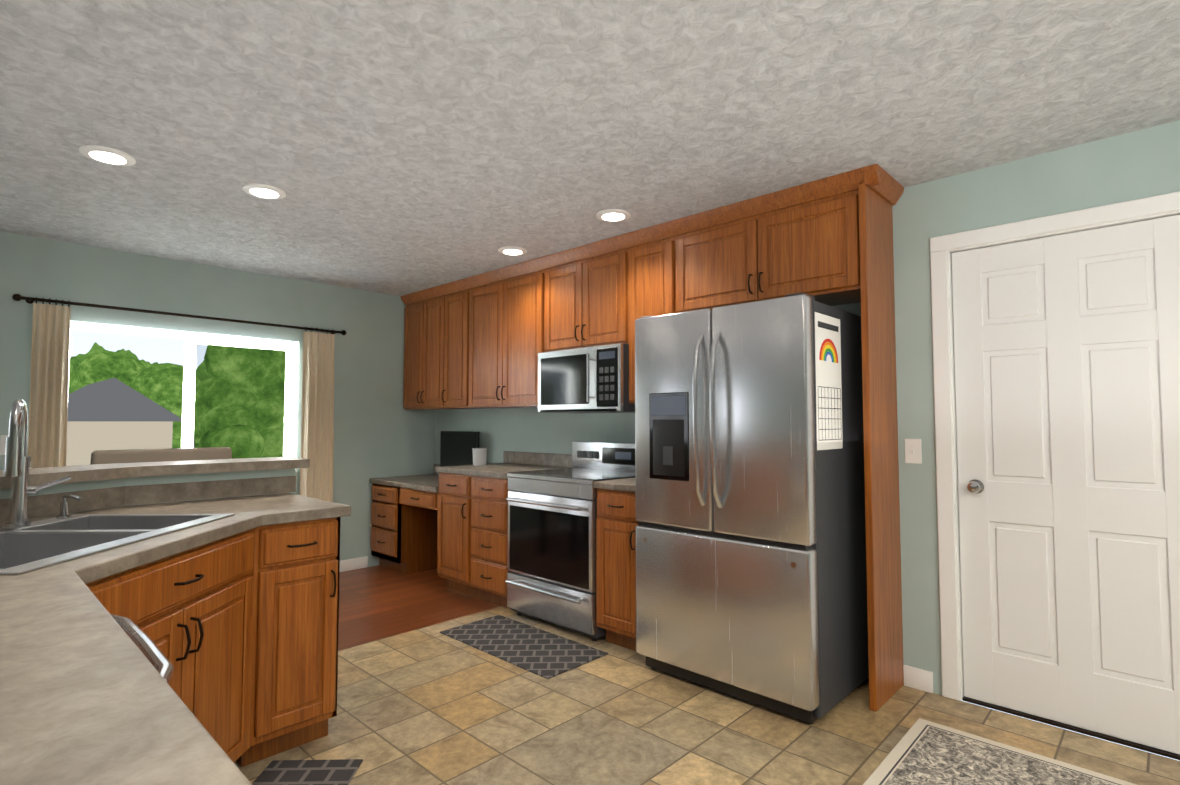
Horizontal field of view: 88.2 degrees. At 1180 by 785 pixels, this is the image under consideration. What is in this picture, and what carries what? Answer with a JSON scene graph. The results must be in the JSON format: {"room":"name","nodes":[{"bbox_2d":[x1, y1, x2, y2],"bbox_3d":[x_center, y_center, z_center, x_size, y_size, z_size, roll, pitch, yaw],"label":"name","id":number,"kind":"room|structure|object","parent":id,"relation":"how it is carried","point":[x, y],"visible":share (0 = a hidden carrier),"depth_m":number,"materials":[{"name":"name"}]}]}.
{"room":"kitchen","nodes":[
{"label":"kitchen","id":0,"kind":"room"},
{"bbox_2d":[0,457,309,522],"bbox_3d":[-1.754,0.812,2.176,0.803,1.065,1.540,-3,-4,44],"label":"raised bar ledge","id":1,"kind":"structure","parent":0,"point":[99,486],"depth_m":1.98,"materials":[{"name":"beige stone"}]},
{"bbox_2d":[0,231,435,566],"bbox_3d":[-3.758,0.217,3.403,0.150,2.370,6.530,-3,-4,44],"label":"wall","id":2,"kind":"structure","parent":0,"point":[380,431],"depth_m":4.70,"materials":[{"name":"green paint"}]},
{"bbox_2d":[0,435,8,454],"bbox_3d":[-3.447,0.312,3.606,0.011,0.116,0.072,-3,-4,44],"label":"switch plate","id":3,"kind":"object","parent":2,"relation":"attached to","point":[3,437],"depth_m":3.59,"materials":[{"name":"white plastic"}]},
{"bbox_2d":[12,294,345,334],"bbox_3d":[-2.734,-0.528,4.336,0.096,0.044,2.013,-3,-4,44],"label":"curtain rod","id":4,"kind":"object","parent":2,"relation":"attached to","point":[19,297],"visible":0.98,"depth_m":4.11,"materials":[{"name":"brown metal"}]},
{"bbox_2d":[27,297,70,468],"bbox_3d":[-3.281,0.405,3.676,0.057,1.962,0.186,-3,-4,44],"label":"curtain","id":5,"kind":"object","parent":4,"relation":"hanging from","point":[48,414],"visible":0.58,"depth_m":3.69,"materials":[{"name":"beige fabric"}]},
{"bbox_2d":[300,326,334,501],"bbox_3d":[-2.170,0.461,4.843,0.057,1.962,0.261,-3,-4,44],"label":"curtain","id":6,"kind":"object","parent":4,"relation":"hanging from","point":[317,442],"visible":0.79,"depth_m":4.85,"materials":[{"name":"beige fabric"}]},
{"bbox_2d":[68,322,296,471],"bbox_3d":[-2.840,0.090,4.331,0.130,1.034,1.428,-3,-4,44],"label":"window","id":7,"kind":"structure","parent":2,"relation":"in","point":[191,340],"depth_m":4.35,"materials":[{"name":"white"}]},
{"bbox_2d":[340,556,367,571],"bbox_3d":[-3.864,1.342,3.117,0.012,0.094,5.710,-3,-4,44],"label":"baseboard","id":8,"kind":"structure","parent":2,"relation":"attached to","point":[361,562],"depth_m":5.09,"materials":[{"name":"white"}]},
{"bbox_2d":[338,565,499,650],"bbox_3d":[-3.036,1.403,2.762,1.700,0.060,6.380,-3,-4,44],"label":"floor","id":9,"kind":"structure","parent":0,"point":[377,602],"depth_m":4.13,"materials":[{"name":"brown wood"}]},
{"bbox_2d":[90,447,231,464],"bbox_3d":[-2.421,0.854,3.377,0.480,1.094,0.640,-3,-4,44],"label":"bench","id":10,"kind":"object","parent":9,"relation":"on","point":[141,455],"visible":0.17,"depth_m":3.21,"materials":[{"name":"brown wood"}]},
{"bbox_2d":[0,0,1179,295],"bbox_3d":[-0.845,-1.134,0.795,8.050,0.080,6.680,-3,-4,44],"label":"ceiling","id":11,"kind":"structure","parent":0,"point":[398,146],"depth_m":2.21,"materials":[{"name":"white paint"}]},
{"bbox_2d":[79,145,135,165],"bbox_3d":[-2.046,-1.001,2.583,0.189,0.013,0.189,0,-3,-1],"label":"recessed light","id":12,"kind":"object","parent":11,"relation":"in","point":[108,155],"depth_m":2.56,"materials":[{"name":"white plastic"}]},
{"bbox_2d":[242,183,285,198],"bbox_3d":[-1.596,-0.982,2.983,0.189,0.013,0.189,0,-3,-1],"label":"recessed light","id":13,"kind":"object","parent":11,"relation":"in","point":[264,191],"depth_m":2.96,"materials":[{"name":"white plastic"}]},
{"bbox_2d":[498,246,526,255],"bbox_3d":[-0.511,-0.932,4.020,0.189,0.013,0.189,0,-3,-1],"label":"recessed light","id":14,"kind":"object","parent":11,"relation":"in","point":[508,250],"depth_m":3.99,"materials":[{"name":"white plastic"}]},
{"bbox_2d":[596,209,630,221],"bbox_3d":[0.128,-0.965,3.329,0.189,0.013,0.189,0,-3,-1],"label":"recessed light","id":15,"kind":"object","parent":11,"relation":"in","point":[608,215],"depth_m":3.30,"materials":[{"name":"white"}]},
{"bbox_2d":[234,606,1179,784],"bbox_3d":[-0.230,1.275,0.093,6.050,0.060,6.380,-3,-4,44],"label":"floor","id":16,"kind":"structure","parent":0,"point":[431,705],"depth_m":2.45,"materials":[{"name":"beige tile"}]},
{"bbox_2d":[110,614,173,682],"bbox_3d":[-1.111,0.852,0.940,0.605,0.863,0.700,-3,-4,44],"label":"dishwasher","id":17,"kind":"object","parent":16,"relation":"on","point":[151,651],"visible":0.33,"depth_m":1.16,"materials":[{"name":"grey metal"}]},
{"bbox_2d":[85,517,340,766],"bbox_3d":[-0.351,0.839,0.709,4.446,0.867,1.546,-3,-4,44],"label":"base cabinet","id":18,"kind":"object","parent":16,"relation":"on","point":[240,630],"visible":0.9,"depth_m":2.11,"materials":[{"name":"brown wood"}]},
{"bbox_2d":[0,493,350,784],"bbox_3d":[-0.339,0.387,0.742,4.444,0.039,1.574,-3,-4,44],"label":"countertop","id":19,"kind":"structure","parent":18,"relation":"on","point":[89,695],"depth_m":0.78,"materials":[{"name":"beige stone"}]},
{"bbox_2d":[2,399,81,527],"bbox_3d":[-1.727,0.220,1.928,0.299,0.392,0.203,-3,-4,44],"label":"faucet","id":20,"kind":"object","parent":19,"relation":"on","point":[17,465],"visible":1,"depth_m":1.87,"materials":[{"name":"silver metal"}]},
{"bbox_2d":[0,514,234,574],"bbox_3d":[-1.525,0.503,1.721,0.560,0.191,0.840,0,-3,-1],"label":"sink","id":21,"kind":"object","parent":19,"relation":"in","point":[35,545],"visible":0.46,"depth_m":1.80,"materials":[{"name":"grey metal"}]},
{"bbox_2d":[252,759,362,784],"bbox_3d":[-0.983,1.324,1.821,0.330,0.008,0.800,0,-3,-1],"label":"area rug","id":22,"kind":"object","parent":16,"relation":"on","point":[311,772],"visible":1,"depth_m":2.14,"materials":[{"name":"grey fabric"}]},
{"bbox_2d":[440,615,607,678],"bbox_3d":[-0.393,1.400,3.408,0.940,0.008,0.440,-3,-4,44],"label":"area rug","id":23,"kind":"object","parent":16,"relation":"on","point":[541,653],"visible":0.98,"depth_m":3.35,"materials":[{"name":"grey fabric"}]},
{"bbox_2d":[506,441,634,640],"bbox_3d":[-0.057,0.875,3.868,0.760,1.098,0.701,-3,-4,44],"label":"range","id":24,"kind":"object","parent":16,"relation":"on","point":[551,560],"visible":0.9,"depth_m":3.65,"materials":[{"name":"grey metal"}]},
{"bbox_2d":[635,292,868,723],"bbox_3d":[0.776,0.495,2.994,0.907,1.773,0.801,-3,-4,44],"label":"refrigerator","id":25,"kind":"object","parent":16,"relation":"on","point":[751,580],"visible":1,"depth_m":2.69,"materials":[{"name":"grey metal"}]},
{"bbox_2d":[863,718,1136,784],"bbox_3d":[1.478,1.329,1.960,0.950,0.009,0.680,-3,-4,44],"label":"entry rug","id":26,"kind":"object","parent":16,"relation":"on","point":[924,752],"visible":1,"depth_m":2.18,"materials":[{"name":"grey fabric"}]},
{"bbox_2d":[435,120,1179,694],"bbox_3d":[1.475,0.206,3.171,8.050,2.370,0.350,-3,-4,44],"label":"wall","id":27,"kind":"structure","parent":0,"point":[1139,164],"depth_m":2.84,"materials":[{"name":"green paint"}]},
{"bbox_2d":[369,164,903,711],"bbox_3d":[-0.197,0.249,4.048,4.094,2.367,0.678,-3,-4,44],"label":"kitchen cabinets","id":28,"kind":"object","parent":27,"relation":"attached to","point":[479,340],"visible":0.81,"depth_m":3.52,"materials":[{"name":"brown wood"}]},
{"bbox_2d":[440,431,479,466],"bbox_3d":[-1.137,0.535,5.251,0.560,0.400,0.140,-3,-4,44],"label":"monitor","id":29,"kind":"object","parent":28,"relation":"on","point":[456,447],"visible":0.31,"depth_m":5.25,"materials":[{"name":"black plastic"}]},
{"bbox_2d":[472,448,486,465],"bbox_3d":[-0.847,0.492,4.672,0.110,0.132,0.110,-3,-4,44],"label":"cup","id":30,"kind":"object","parent":28,"relation":"on","point":[479,456],"visible":1,"depth_m":4.63,"materials":[{"name":"grey ceramic"}]},
{"bbox_2d":[538,343,634,412],"bbox_3d":[0.033,-0.073,4.000,0.742,0.408,0.449,-3,-4,44],"label":"over-the-range microwave","id":31,"kind":"object","parent":28,"relation":"attached to","point":[593,379],"visible":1,"depth_m":3.82,"materials":[{"name":"grey metal"}]},
{"bbox_2d":[905,439,921,463],"bbox_3d":[1.523,0.277,2.871,0.072,0.116,0.011,-3,-4,44],"label":"switch plate","id":32,"kind":"object","parent":27,"relation":"attached to","point":[913,452],"depth_m":2.87,"materials":[{"name":"white plastic"}]},
{"bbox_2d":[930,191,1179,759],"bbox_3d":[1.950,0.309,2.482,0.956,2.098,0.106,-3,-4,44],"label":"entry door","id":33,"kind":"structure","parent":27,"relation":"in","point":[1056,355],"depth_m":2.50,"materials":[{"name":"white"}]},
{"label":"outside","id":34,"kind":"structure","parent":0,"visible":0},
{"bbox_2d":[68,330,210,447],"bbox_3d":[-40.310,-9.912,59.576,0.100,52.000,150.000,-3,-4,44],"label":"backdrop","id":35,"kind":"structure","parent":34,"point":[147,351],"depth_m":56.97,"materials":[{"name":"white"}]},
{"bbox_3d":[-16.814,4.596,36.486,64.580,0.200,150.000,-3,-4,44],"label":"ground","id":36,"kind":"structure","parent":34,"visible":0},
{"bbox_2d":[66,345,285,465],"bbox_3d":[-17.882,-0.040,29.916,38.811,8.430,24.882,-3,-4,44],"label":"scenery","id":37,"kind":"object","parent":36,"relation":"on","point":[119,401],"visible":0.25,"depth_m":23.62,"materials":[{"name":"green plant"}]}
]}

